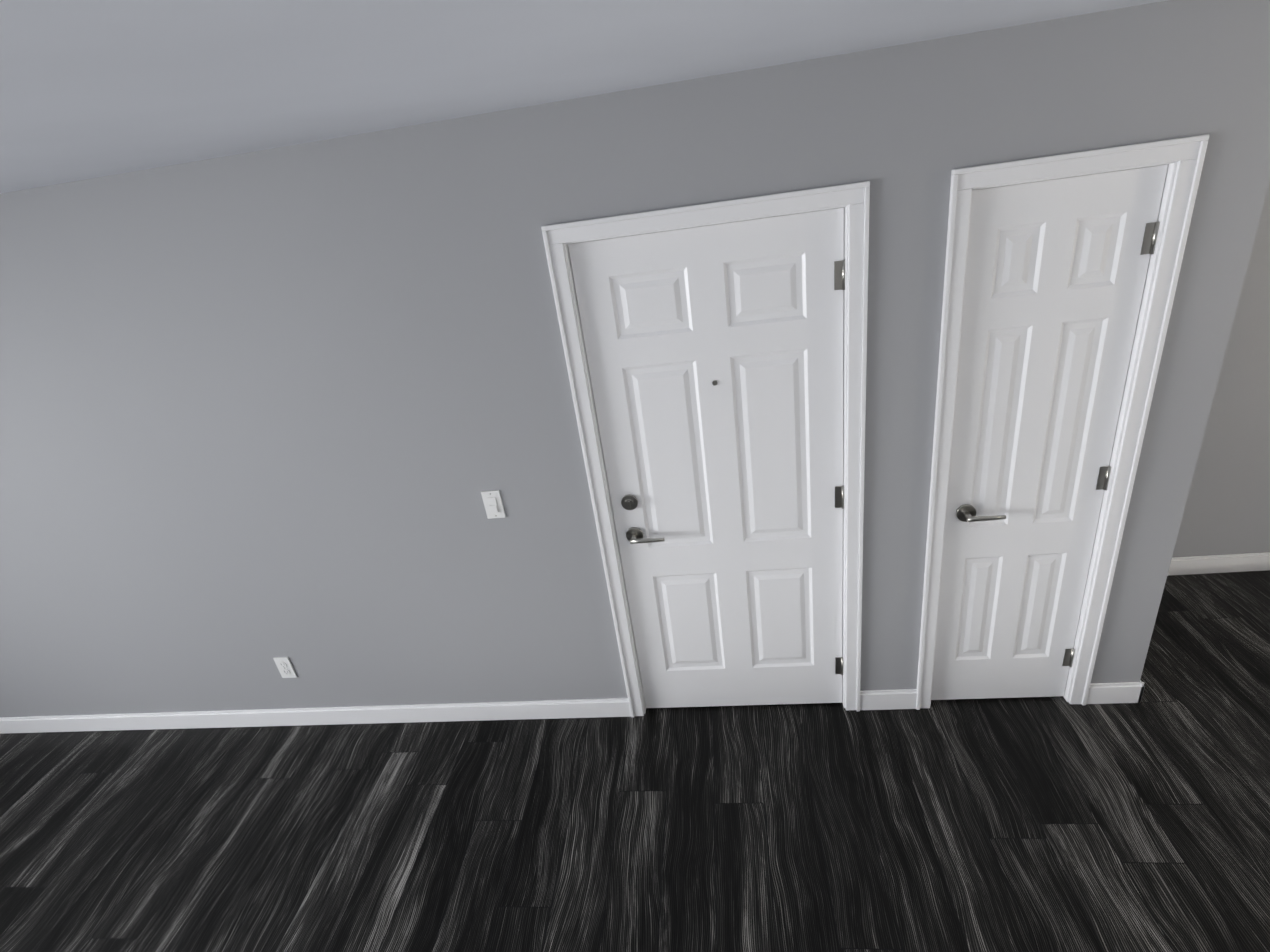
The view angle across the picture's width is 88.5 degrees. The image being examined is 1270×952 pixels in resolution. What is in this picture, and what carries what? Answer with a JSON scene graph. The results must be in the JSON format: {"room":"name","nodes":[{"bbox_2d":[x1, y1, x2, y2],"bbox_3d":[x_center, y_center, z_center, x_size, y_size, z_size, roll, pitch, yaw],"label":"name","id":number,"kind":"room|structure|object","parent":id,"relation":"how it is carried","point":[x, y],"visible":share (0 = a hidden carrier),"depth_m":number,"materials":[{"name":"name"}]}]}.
{"room":"empty living room","nodes":[
{"label":"empty living room","id":0,"kind":"room"},
{"bbox_2d":[0,0,1167,193],"bbox_3d":[-0.934,-0.063,-0.101,9.960,0.060,6.590,-5,26,8],"label":"ceiling","id":1,"kind":"structure","parent":0,"point":[90,89],"depth_m":1.09,"materials":[{"name":"paint"}]},
{"bbox_2d":[0,0,1264,716],"bbox_3d":[-1.833,0.104,2.712,7.260,2.400,0.120,-5,26,8],"label":"wall","id":2,"kind":"structure","parent":0,"point":[302,406],"depth_m":2.30,"materials":[{"name":"paint"}]},
{"bbox_2d":[273,657,296,677],"bbox_3d":[-1.608,0.882,2.998,0.072,0.118,0.010,-5,26,8],"label":"electrical outlet plate","id":3,"kind":"object","parent":2,"relation":"attached to","point":[284,667],"visible":1,"depth_m":3.00,"materials":[{"name":"white plastic"}]},
{"bbox_2d":[481,490,505,518],"bbox_3d":[-0.545,0.111,2.506,0.072,0.118,0.013,-5,26,8],"label":"switch plate","id":4,"kind":"object","parent":2,"relation":"attached to","point":[493,503],"visible":1,"depth_m":2.50,"materials":[{"name":"white plastic"}]},
{"bbox_2d":[0,552,1269,733],"bbox_3d":[-0.617,2.066,0.914,9.620,0.100,6.250,-5,26,8],"label":"baseboard","id":5,"kind":"structure","parent":2,"relation":"attached to","point":[1112,693],"depth_m":3.09,"materials":[{"name":"white wood"}]},
{"bbox_2d":[541,181,869,716],"bbox_3d":[0.339,0.082,2.463,0.986,2.073,0.140,-5,26,8],"label":"door frame","id":6,"kind":"structure","parent":2,"relation":"attached to","point":[852,200],"depth_m":2.18,"materials":[{"name":"white wood"}]},
{"bbox_2d":[568,207,844,707],"bbox_3d":[0.342,0.123,2.439,0.861,1.995,0.101,-5,26,8],"label":"entry door","id":7,"kind":"structure","parent":2,"relation":"in","point":[714,353],"depth_m":2.34,"materials":[{"name":"white wood"}]},
{"bbox_2d":[931,164,1167,699],"bbox_3d":[1.378,0.040,2.290,0.531,1.995,0.101,-5,26,8],"label":"closet door","id":8,"kind":"structure","parent":2,"relation":"in","point":[1056,273],"depth_m":2.19,"materials":[{"name":"white wood"}]},
{"bbox_2d":[916,134,1208,709],"bbox_3d":[1.375,-0.001,2.314,0.656,2.073,0.140,-5,26,8],"label":"door frame","id":9,"kind":"structure","parent":2,"relation":"attached to","point":[1183,158],"depth_m":2.06,"materials":[{"name":"white wood"}]},
{"bbox_2d":[0,570,1269,951],"bbox_3d":[-0.607,2.137,0.948,9.960,0.060,6.590,-5,26,8],"label":"floor","id":10,"kind":"structure","parent":0,"point":[1026,824],"depth_m":2.43,"materials":[{"name":"black wood"}]},
{"bbox_2d":[1107,0,1269,682],"bbox_3d":[1.846,-0.370,2.558,0.120,2.400,0.950,-5,26,8],"label":"wall","id":11,"kind":"structure","parent":0,"point":[1244,187],"depth_m":2.03,"materials":[{"name":"paint"}]},
{"bbox_2d":[1172,181,1269,557],"bbox_3d":[3.168,-0.655,2.744,2.480,2.400,0.120,-5,26,8],"label":"wall","id":12,"kind":"structure","parent":0,"point":[1227,509],"depth_m":2.98,"materials":[{"name":"paint"}]}
]}

